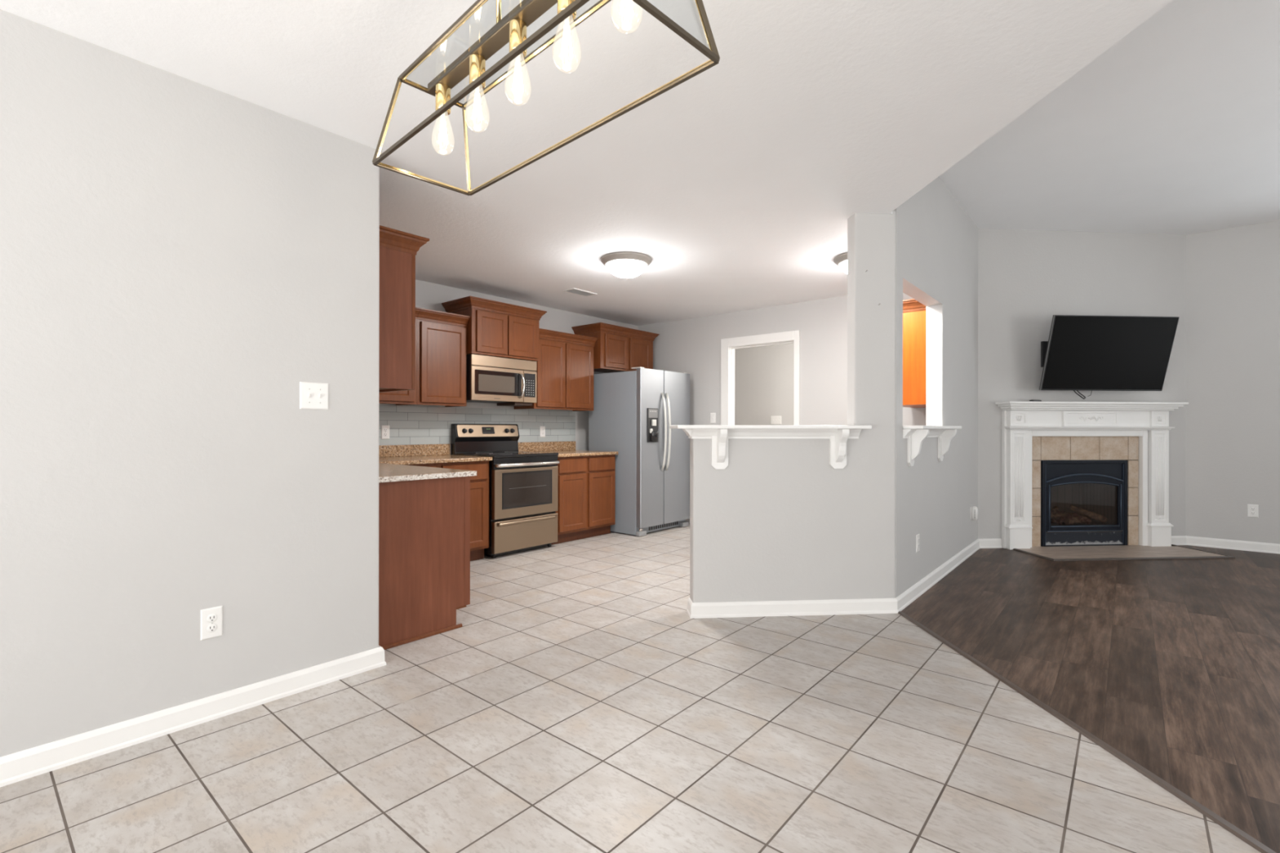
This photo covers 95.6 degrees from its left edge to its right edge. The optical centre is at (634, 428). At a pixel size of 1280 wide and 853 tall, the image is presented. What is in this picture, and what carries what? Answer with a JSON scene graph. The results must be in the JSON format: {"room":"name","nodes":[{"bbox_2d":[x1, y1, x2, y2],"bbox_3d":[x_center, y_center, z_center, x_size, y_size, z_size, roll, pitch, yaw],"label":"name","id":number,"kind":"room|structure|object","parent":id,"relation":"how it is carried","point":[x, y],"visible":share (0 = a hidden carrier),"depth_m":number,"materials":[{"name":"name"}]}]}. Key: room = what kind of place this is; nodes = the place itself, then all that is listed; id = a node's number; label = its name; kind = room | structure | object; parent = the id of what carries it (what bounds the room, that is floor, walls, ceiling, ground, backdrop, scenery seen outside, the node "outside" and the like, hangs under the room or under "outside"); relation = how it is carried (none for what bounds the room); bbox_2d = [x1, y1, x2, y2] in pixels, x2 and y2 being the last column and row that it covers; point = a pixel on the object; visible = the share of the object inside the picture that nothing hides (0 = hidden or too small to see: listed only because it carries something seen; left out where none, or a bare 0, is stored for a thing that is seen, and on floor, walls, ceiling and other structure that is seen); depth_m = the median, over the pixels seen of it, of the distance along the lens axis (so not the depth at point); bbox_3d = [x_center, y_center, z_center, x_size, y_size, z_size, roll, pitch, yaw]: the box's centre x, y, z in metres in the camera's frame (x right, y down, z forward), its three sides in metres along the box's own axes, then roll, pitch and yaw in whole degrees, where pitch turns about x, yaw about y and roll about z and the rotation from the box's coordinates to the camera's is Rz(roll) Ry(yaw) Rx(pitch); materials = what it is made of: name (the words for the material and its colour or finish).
{"room":"dining area","nodes":[
{"label":"dining area","id":0,"kind":"room"},
{"bbox_2d":[0,8,379,757],"bbox_3d":[-3.469,-0.105,2.045,2.305,2.600,4.116,0,0,40],"label":"wall","id":1,"kind":"structure","parent":0,"point":[179,255],"depth_m":2.22,"materials":[{"name":"paint"}]},
{"bbox_2d":[0,645,386,787],"bbox_3d":[-2.609,1.121,1.392,0.185,0.091,4.040,0,0,40],"label":"baseboard","id":2,"kind":"structure","parent":1,"relation":"attached to","point":[31,762],"depth_m":2.23,"materials":[{"name":"white wood"}]},
{"bbox_2d":[200,605,222,640],"bbox_3d":[-1.702,0.783,2.336,0.009,0.122,0.074,0,0,40],"label":"power outlet","id":3,"kind":"object","parent":1,"relation":"attached to","point":[211,619],"visible":1,"depth_m":2.33,"materials":[{"name":"white plastic"}]},
{"bbox_2d":[207,613,217,622],"bbox_3d":[-1.700,0.763,2.334,0.002,0.033,0.033,0,0,40],"label":"socket","id":4,"kind":"object","parent":3,"relation":"attached to","point":[211,618],"depth_m":2.33,"materials":[{"name":"grey plastic"}]},
{"bbox_2d":[207,623,217,632],"bbox_3d":[-1.700,0.803,2.334,0.002,0.033,0.033,0,0,40],"label":"socket","id":5,"kind":"object","parent":3,"relation":"attached to","point":[211,628],"depth_m":2.33,"materials":[{"name":"grey plastic"}]},
{"bbox_2d":[299,382,328,409],"bbox_3d":[-1.448,-0.148,2.627,0.018,0.122,0.122,0,0,40],"label":"light switch","id":6,"kind":"object","parent":1,"relation":"attached to","point":[313,396],"visible":1,"depth_m":2.63,"materials":[{"name":"white plastic"}]},
{"bbox_2d":[378,225,429,392],"bbox_3d":[-1.613,-0.635,3.398,0.956,0.837,0.340,0,0,40],"label":"upper cabinet","id":7,"kind":"object","parent":1,"relation":"attached to","point":[398,249],"visible":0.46,"depth_m":3.13,"materials":[{"name":"brown wood"}]},
{"bbox_2d":[378,279,637,454],"bbox_3d":[-1.488,-0.102,6.058,0.120,2.540,4.564,0,0,40],"label":"wall","id":8,"kind":"structure","parent":0,"point":[428,295],"depth_m":6.46,"materials":[{"name":"paint"}]},
{"bbox_2d":[381,425,389,439],"bbox_3d":[-2.196,0.032,5.114,0.009,0.122,0.074,0,0,40],"label":"power outlet","id":9,"kind":"object","parent":8,"relation":"attached to","point":[384,428],"visible":1,"depth_m":5.11,"materials":[{"name":"white plastic"}]},
{"bbox_2d":[378,306,420,405],"bbox_3d":[-2.262,-0.620,4.743,0.387,0.823,0.877,0,0,40],"label":"upper cabinet","id":10,"kind":"object","parent":8,"relation":"attached to","point":[405,397],"visible":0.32,"depth_m":4.90,"materials":[{"name":"brown wood"}]},
{"bbox_2d":[400,307,470,407],"bbox_3d":[-1.818,-0.619,5.264,0.387,0.823,0.488,0,0,40],"label":"upper cabinet","id":11,"kind":"object","parent":8,"relation":"attached to","point":[442,336],"visible":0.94,"depth_m":5.15,"materials":[{"name":"brown wood"}]},
{"bbox_2d":[378,404,575,445],"bbox_3d":[-1.810,-0.031,5.580,0.008,0.356,3.399,0,0,40],"label":"backsplash","id":12,"kind":"structure","parent":8,"relation":"attached to","point":[408,424],"depth_m":5.64,"materials":[{"name":"tile"}]},
{"bbox_2d":[441,295,546,361],"bbox_3d":[-1.373,-0.943,5.731,0.475,0.507,0.907,0,0,40],"label":"upper cabinet","id":13,"kind":"object","parent":8,"relation":"attached to","point":[494,328],"visible":0.9,"depth_m":5.53,"materials":[{"name":"brown wood"}]},
{"bbox_2d":[466,354,536,406],"bbox_3d":[-1.379,-0.460,5.729,0.458,0.452,0.772,0,0,40],"label":"microwave","id":14,"kind":"object","parent":13,"relation":"attached to","point":[502,381],"visible":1,"depth_m":5.59,"materials":[{"name":"silver metal"}]},
{"bbox_2d":[497,402,532,406],"bbox_3d":[-1.229,-0.247,5.922,0.300,0.027,0.220,0,0,40],"label":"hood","id":15,"kind":"object","parent":14,"relation":"attached to","point":[508,404],"depth_m":5.84,"materials":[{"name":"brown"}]},
{"bbox_2d":[540,426,545,437],"bbox_3d":[-1.029,0.034,6.484,0.009,0.122,0.074,0,0,40],"label":"power outlet","id":16,"kind":"object","parent":8,"relation":"attached to","point":[542,428],"visible":1,"depth_m":6.48,"materials":[{"name":"white plastic"}]},
{"bbox_2d":[514,328,597,411],"bbox_3d":[-0.859,-0.618,6.391,0.387,0.823,0.873,0,0,40],"label":"upper cabinet","id":17,"kind":"object","parent":8,"relation":"attached to","point":[565,364],"visible":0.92,"depth_m":6.26,"materials":[{"name":"brown wood"}]},
{"bbox_2d":[571,322,659,373],"bbox_3d":[-0.221,-0.942,7.084,0.475,0.507,1.067,0,0,40],"label":"upper cabinet","id":18,"kind":"object","parent":8,"relation":"attached to","point":[616,348],"visible":0.86,"depth_m":6.84,"materials":[{"name":"brown wood"}]},
{"bbox_2d":[0,0,1172,325],"bbox_3d":[1.157,-1.398,2.398,9.050,0.060,10.850,0,0,40],"label":"ceiling","id":19,"kind":"structure","parent":0,"point":[740,182],"depth_m":2.50,"materials":[{"name":"paint"}]},
{"bbox_2d":[372,0,719,195],"bbox_3d":[-0.285,-1.059,1.417,0.987,0.621,0.313,0,0,44],"label":"chandelier","id":20,"kind":"object","parent":19,"relation":"hanging from","point":[512,28],"visible":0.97,"depth_m":1.45,"materials":[{"name":"gold metal"}]},
{"bbox_2d":[435,83,450,115],"bbox_3d":[-0.555,-0.950,1.678,0.042,0.071,0.042,0,0,44],"label":"socket","id":21,"kind":"object","parent":20,"relation":"attached to","point":[442,91],"depth_m":1.66,"materials":[{"name":"gold metal"}]},
{"bbox_2d":[438,111,448,145],"bbox_3d":[-0.555,-0.858,1.678,0.064,0.130,0.064,0,0,40],"label":"bulb","id":22,"kind":"object","parent":20,"relation":"attached to","point":[442,116],"visible":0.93,"depth_m":1.68,"materials":[{"name":"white glass"}]},
{"bbox_2d":[471,84,482,121],"bbox_3d":[-0.420,-0.858,1.548,0.064,0.130,0.064,0,0,40],"label":"bulb","id":23,"kind":"object","parent":20,"relation":"attached to","point":[477,97],"visible":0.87,"depth_m":1.54,"materials":[{"name":"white glass"}]},
{"bbox_2d":[469,53,485,89],"bbox_3d":[-0.420,-0.950,1.548,0.042,0.071,0.042,0,0,44],"label":"socket","id":24,"kind":"object","parent":20,"relation":"attached to","point":[477,61],"depth_m":1.53,"materials":[{"name":"gold metal"}]},
{"bbox_2d":[511,53,524,93],"bbox_3d":[-0.286,-0.857,1.417,0.064,0.130,0.064,0,0,40],"label":"bulb","id":25,"kind":"object","parent":20,"relation":"attached to","point":[517,64],"visible":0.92,"depth_m":1.41,"materials":[{"name":"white glass"}]},
{"bbox_2d":[509,18,526,58],"bbox_3d":[-0.285,-0.950,1.417,0.042,0.071,0.042,0,0,44],"label":"socket","id":26,"kind":"object","parent":20,"relation":"attached to","point":[517,27],"depth_m":1.40,"materials":[{"name":"gold metal"}]},
{"bbox_2d":[560,15,573,60],"bbox_3d":[-0.151,-0.857,1.286,0.064,0.130,0.064,0,0,40],"label":"bulb","id":27,"kind":"object","parent":20,"relation":"attached to","point":[566,28],"visible":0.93,"depth_m":1.28,"materials":[{"name":"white glass"}]},
{"bbox_2d":[557,0,576,22],"bbox_3d":[-0.151,-0.950,1.286,0.042,0.071,0.042,0,0,44],"label":"socket","id":28,"kind":"object","parent":20,"relation":"attached to","point":[562,4],"depth_m":1.27,"materials":[{"name":"gold metal"}]},
{"bbox_2d":[619,0,633,19],"bbox_3d":[-0.017,-0.857,1.156,0.064,0.130,0.064,0,0,40],"label":"bulb","id":29,"kind":"object","parent":20,"relation":"attached to","point":[630,1],"visible":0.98,"depth_m":1.16,"materials":[{"name":"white glass"}]},
{"bbox_2d":[562,288,597,297],"bbox_3d":[-0.551,-1.366,5.829,0.170,0.008,0.330,0,0,40],"label":"ceiling vent","id":30,"kind":"object","parent":19,"relation":"in","point":[573,291],"visible":1,"depth_m":5.82,"materials":[{"name":"grey metal"}]},
{"bbox_2d":[600,251,652,279],"bbox_3d":[-0.070,-1.289,4.697,0.414,0.160,0.414,0,0,40],"label":"ceiling light","id":31,"kind":"object","parent":19,"relation":"attached to","point":[626,265],"visible":1,"depth_m":4.58,"materials":[{"name":"white glass"}]},
{"bbox_2d":[833,252,847,273],"bbox_3d":[1.801,-1.287,4.628,0.414,0.160,0.414,0,0,40],"label":"ceiling light","id":32,"kind":"object","parent":19,"relation":"attached to","point":[841,260],"visible":0.21,"depth_m":4.59,"materials":[{"name":"white glass"}]},
{"bbox_2d":[0,523,1279,852],"bbox_3d":[1.246,1.207,2.487,9.077,0.089,11.105,0,0,40],"label":"floor","id":33,"kind":"structure","parent":0,"point":[577,704],"depth_m":2.23,"materials":[{"name":"tile"}]},
{"bbox_2d":[403,462,438,467],"bbox_3d":[-2.066,0.725,4.770,0.669,0.884,0.611,0,0,40],"label":"base cabinet","id":34,"kind":"object","parent":33,"relation":"on","point":[434,465],"visible":0.03,"depth_m":4.72,"materials":[{"name":"brown wood"}]},
{"bbox_2d":[378,475,470,649],"bbox_3d":[-1.698,0.726,3.662,1.348,0.884,0.636,0,0,40],"label":"base cabinet","id":35,"kind":"object","parent":33,"relation":"on","point":[424,525],"visible":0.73,"depth_m":3.25,"materials":[{"name":"brown wood"}]},
{"bbox_2d":[378,444,492,482],"bbox_3d":[-1.587,0.215,4.290,2.019,0.135,1.741,0,0,40],"label":"countertop","id":36,"kind":"structure","parent":35,"relation":"on","point":[392,458],"depth_m":4.66,"materials":[{"name":"stone"}]},
{"bbox_2d":[438,460,488,560],"bbox_3d":[-1.705,0.726,5.194,0.669,0.884,0.500,0,0,40],"label":"base cabinet","id":37,"kind":"object","parent":33,"relation":"on","point":[479,484],"visible":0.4,"depth_m":5.09,"materials":[{"name":"brown wood"}]},
{"bbox_2d":[451,423,559,558],"bbox_3d":[-1.248,0.561,5.657,0.747,1.215,0.770,0,0,40],"label":"range","id":38,"kind":"object","parent":33,"relation":"on","point":[523,485],"visible":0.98,"depth_m":5.49,"materials":[{"name":"silver metal"}]},
{"bbox_2d":[456,451,558,457],"bbox_3d":[-1.233,0.249,5.645,0.605,0.026,0.770,0,0,40],"label":"cooktop","id":39,"kind":"object","parent":38,"relation":"in","point":[487,454],"depth_m":5.53,"materials":[{"name":"black glass"}]},
{"bbox_2d":[551,454,615,545],"bbox_3d":[-0.745,0.727,6.322,0.669,0.884,0.878,0,0,40],"label":"base cabinet","id":40,"kind":"object","parent":33,"relation":"on","point":[586,485],"visible":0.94,"depth_m":6.09,"materials":[{"name":"brown wood"}]},
{"bbox_2d":[518,441,617,457],"bbox_3d":[-0.735,0.216,6.314,0.694,0.135,0.887,0,0,40],"label":"countertop","id":41,"kind":"structure","parent":40,"relation":"on","point":[564,449],"depth_m":6.39,"materials":[{"name":"stone"}]},
{"bbox_2d":[588,366,689,536],"bbox_3d":[0.088,0.250,6.833,0.876,1.840,0.920,0,0,40],"label":"refrigerator","id":42,"kind":"object","parent":33,"relation":"on","point":[633,412],"visible":0.98,"depth_m":6.48,"materials":[{"name":"grey metal"}]},
{"bbox_2d":[1013,544,1235,561],"bbox_3d":[4.557,1.169,5.492,1.760,0.014,0.573,0,0,-5],"label":"hearth","id":43,"kind":"object","parent":33,"relation":"on","point":[1103,553],"visible":0.92,"depth_m":5.44,"materials":[{"name":"tile"}]},
{"bbox_2d":[734,342,794,425],"bbox_3d":[2.069,-0.097,7.347,3.865,2.540,1.770,0,0,40],"label":"wall","id":44,"kind":"structure","parent":0,"point":[764,375],"depth_m":8.50,"materials":[{"name":"paint"}]},
{"bbox_2d":[770,415,781,424],"bbox_3d":[2.031,-0.122,8.371,0.165,0.122,0.018,0,0,40],"label":"light switch","id":45,"kind":"object","parent":44,"relation":"attached to","point":[774,420],"visible":1,"depth_m":8.38,"materials":[{"name":"white plastic"}]},
{"bbox_2d":[637,292,925,521],"bbox_3d":[1.456,-0.098,6.627,3.865,2.540,0.120,0,0,40],"label":"wall","id":46,"kind":"structure","parent":0,"point":[691,346],"depth_m":6.37,"materials":[{"name":"paint"}]},
{"bbox_2d":[710,413,715,422],"bbox_3d":[0.933,-0.129,6.981,0.074,0.122,0.018,0,0,40],"label":"light switch","id":47,"kind":"object","parent":46,"relation":"attached to","point":[713,415],"visible":1,"depth_m":6.98,"materials":[{"name":"white plastic"}]},
{"bbox_2d":[720,329,799,425],"bbox_3d":[1.437,0.054,6.632,0.985,2.236,0.138,0,0,40],"label":"door frame","id":48,"kind":"structure","parent":46,"relation":"in","point":[728,345],"depth_m":6.79,"materials":[{"name":"white wood"}]},
{"bbox_2d":[689,210,895,602],"bbox_3d":[1.030,-0.099,3.712,1.352,2.600,0.115,0,0,-5],"label":"wall","id":49,"kind":"structure","parent":0,"point":[779,522],"depth_m":3.67,"materials":[{"name":"paint"}]},
{"bbox_2d":[669,425,871,469],"bbox_3d":[0.840,0.116,3.682,1.203,0.273,0.345,0,0,-5],"label":"bar shelf","id":50,"kind":"object","parent":49,"relation":"attached to","point":[719,435],"visible":1,"depth_m":3.59,"materials":[{"name":"white wood"}]},
{"bbox_2d":[686,538,1002,618],"bbox_3d":[2.120,1.127,4.435,3.914,0.091,0.760,0,0,-33],"label":"baseboard","id":51,"kind":"structure","parent":49,"relation":"attached to","point":[868,606],"depth_m":3.66,"materials":[{"name":"white wood"}]},
{"bbox_2d":[893,176,977,597],"bbox_3d":[2.516,-0.399,4.798,0.120,3.145,2.742,0,0,40],"label":"wall","id":52,"kind":"structure","parent":0,"point":[936,240],"depth_m":4.65,"materials":[{"name":"paint"}]},
{"bbox_2d":[902,298,926,408],"bbox_3d":[2.466,-0.627,5.115,0.364,0.862,0.846,0,0,40],"label":"upper cabinet","id":53,"kind":"object","parent":52,"relation":"attached to","point":[914,313],"visible":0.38,"depth_m":4.77,"materials":[{"name":"brown wood"}]},
{"bbox_2d":[915,533,919,552],"bbox_3d":[1.991,0.805,4.083,0.009,0.122,0.074,0,0,40],"label":"power outlet","id":54,"kind":"object","parent":52,"relation":"attached to","point":[917,536],"visible":1,"depth_m":4.07,"materials":[{"name":"white plastic"}]},
{"bbox_2d":[902,425,961,466],"bbox_3d":[2.175,0.117,4.208,0.124,0.273,1.132,0,0,40],"label":"shelf","id":55,"kind":"object","parent":52,"relation":"attached to","point":[916,435],"visible":1,"depth_m":3.91,"materials":[{"name":"white wood"}]},
{"bbox_2d":[970,506,977,520],"bbox_3d":[3.189,0.796,5.453,0.056,0.136,0.074,0,0,40],"label":"air freshener","id":56,"kind":"object","parent":52,"relation":"attached to","point":[974,510],"visible":1,"depth_m":5.43,"materials":[{"name":"white plastic"}]},
{"bbox_2d":[977,228,1186,538],"bbox_3d":[4.474,-0.396,5.860,2.220,3.145,0.120,0,0,-5],"label":"wall","id":57,"kind":"structure","parent":0,"point":[1026,278],"depth_m":5.77,"materials":[{"name":"paint"}]},
{"bbox_2d":[1040,341,1048,367],"bbox_3d":[4.488,-0.736,5.694,0.910,0.255,0.212,0,0,-5],"label":"mount","id":58,"kind":"object","parent":57,"relation":"attached to","point":[1043,344],"visible":0.16,"depth_m":5.74,"materials":[{"name":"black plastic"}]},
{"bbox_2d":[1039,315,1179,391],"bbox_3d":[4.490,-0.710,5.514,1.231,0.692,0.206,0,0,-4],"label":"television","id":59,"kind":"object","parent":58,"relation":"attached to","point":[1084,353],"visible":1,"depth_m":5.49,"materials":[{"name":"black plastic"}]},
{"bbox_2d":[1040,460,1127,546],"bbox_3d":[4.458,0.742,6.029,0.907,0.852,0.522,0,0,-5],"label":"fireplace insert","id":60,"kind":"object","parent":57,"relation":"in","point":[1100,487],"visible":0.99,"depth_m":5.80,"materials":[{"name":"metal"}]},
{"bbox_2d":[1050,506,1058,519],"bbox_3d":[4.253,0.878,5.938,0.287,0.154,0.072,0,0,-29],"label":"log","id":61,"kind":"object","parent":60,"relation":"in","point":[1055,508],"visible":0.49,"depth_m":5.95,"materials":[{"name":"brown wood"}]},
{"bbox_2d":[1050,511,1091,524],"bbox_3d":[4.447,0.919,5.974,0.391,0.135,0.290,0,0,-5],"label":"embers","id":62,"kind":"object","parent":60,"relation":"in","point":[1062,519],"visible":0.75,"depth_m":5.89,"materials":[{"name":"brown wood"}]},
{"bbox_2d":[1050,512,1091,520],"bbox_3d":[4.447,0.921,6.050,0.600,0.097,0.109,0,0,-5],"label":"log","id":63,"kind":"object","parent":60,"relation":"in","point":[1063,514],"visible":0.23,"depth_m":6.02,"materials":[{"name":"brown wood"}]},
{"bbox_2d":[1064,515,1088,524],"bbox_3d":[4.466,0.932,5.879,0.238,0.091,0.078,0,0,-12],"label":"log","id":64,"kind":"object","parent":60,"relation":"in","point":[1068,522],"visible":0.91,"depth_m":5.85,"materials":[{"name":"brown wood"}]},
{"bbox_2d":[1067,504,1107,523],"bbox_3d":[4.638,0.874,5.951,0.342,0.182,0.075,0,0,17],"label":"log","id":65,"kind":"object","parent":60,"relation":"in","point":[1091,514],"visible":1,"depth_m":5.93,"materials":[{"name":"brown wood"}]},
{"bbox_2d":[1031,436,1138,546],"bbox_3d":[4.474,0.627,5.790,1.168,1.099,0.020,0,0,-5],"label":"tile surround","id":66,"kind":"object","parent":57,"relation":"attached to","point":[1043,448],"visible":0.97,"depth_m":5.78,"materials":[{"name":"beige tile"}]},
{"bbox_2d":[995,401,1188,550],"bbox_3d":[4.481,0.458,5.700,1.856,1.436,0.200,0,0,-5],"label":"fireplace mantel","id":67,"kind":"object","parent":57,"relation":"attached to","point":[1021,421],"visible":0.99,"depth_m":5.70,"materials":[{"name":"white wood"}]},
{"bbox_2d":[1029,400,1041,401],"bbox_3d":[3.899,-0.271,5.654,0.120,0.020,0.040,0,0,-22],"label":"remote control","id":68,"kind":"object","parent":67,"relation":"on","point":[1029,400],"visible":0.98,"depth_m":5.63,"materials":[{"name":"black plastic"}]},
{"bbox_2d":[1073,390,1092,399],"bbox_3d":[4.339,-0.355,5.645,0.209,0.144,0.046,0,0,-1],"label":"cable","id":69,"kind":"object","parent":67,"relation":"on","point":[1074,391],"visible":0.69,"depth_m":5.63,"materials":[{"name":"black plastic"}]},
{"bbox_2d":[995,401,1188,404],"bbox_3d":[4.482,-0.248,5.700,1.856,0.024,0.200,0,0,-5],"label":"mantel shelf","id":70,"kind":"object","parent":67,"relation":"attached to","point":[998,402],"depth_m":5.60,"materials":[{"name":"white wood"}]},
{"bbox_2d":[939,0,1279,234],"bbox_3d":[2.739,-2.001,1.220,5.115,0.060,11.105,0,0,40],"label":"ceiling","id":71,"kind":"structure","parent":0,"point":[1174,128],"depth_m":3.96,"materials":[{"name":"paint"}]},
{"bbox_2d":[1185,220,1279,543],"bbox_3d":[6.887,-0.393,4.861,3.315,3.145,0.120,0,0,40],"label":"wall","id":72,"kind":"structure","parent":0,"point":[1233,454],"depth_m":5.67,"materials":[{"name":"paint"}]},
{"bbox_2d":[1171,535,1279,554],"bbox_3d":[6.715,1.134,4.799,3.493,0.091,0.193,0,0,40],"label":"baseboard","id":73,"kind":"structure","parent":72,"relation":"attached to","point":[1260,547],"depth_m":5.69,"materials":[{"name":"white wood"}]},
{"bbox_2d":[1247,504,1258,517],"bbox_3d":[5.939,0.791,5.581,0.074,0.122,0.009,0,0,40],"label":"power outlet","id":74,"kind":"object","parent":72,"relation":"attached to","point":[1252,509],"visible":1,"depth_m":5.58,"materials":[{"name":"white plastic"}]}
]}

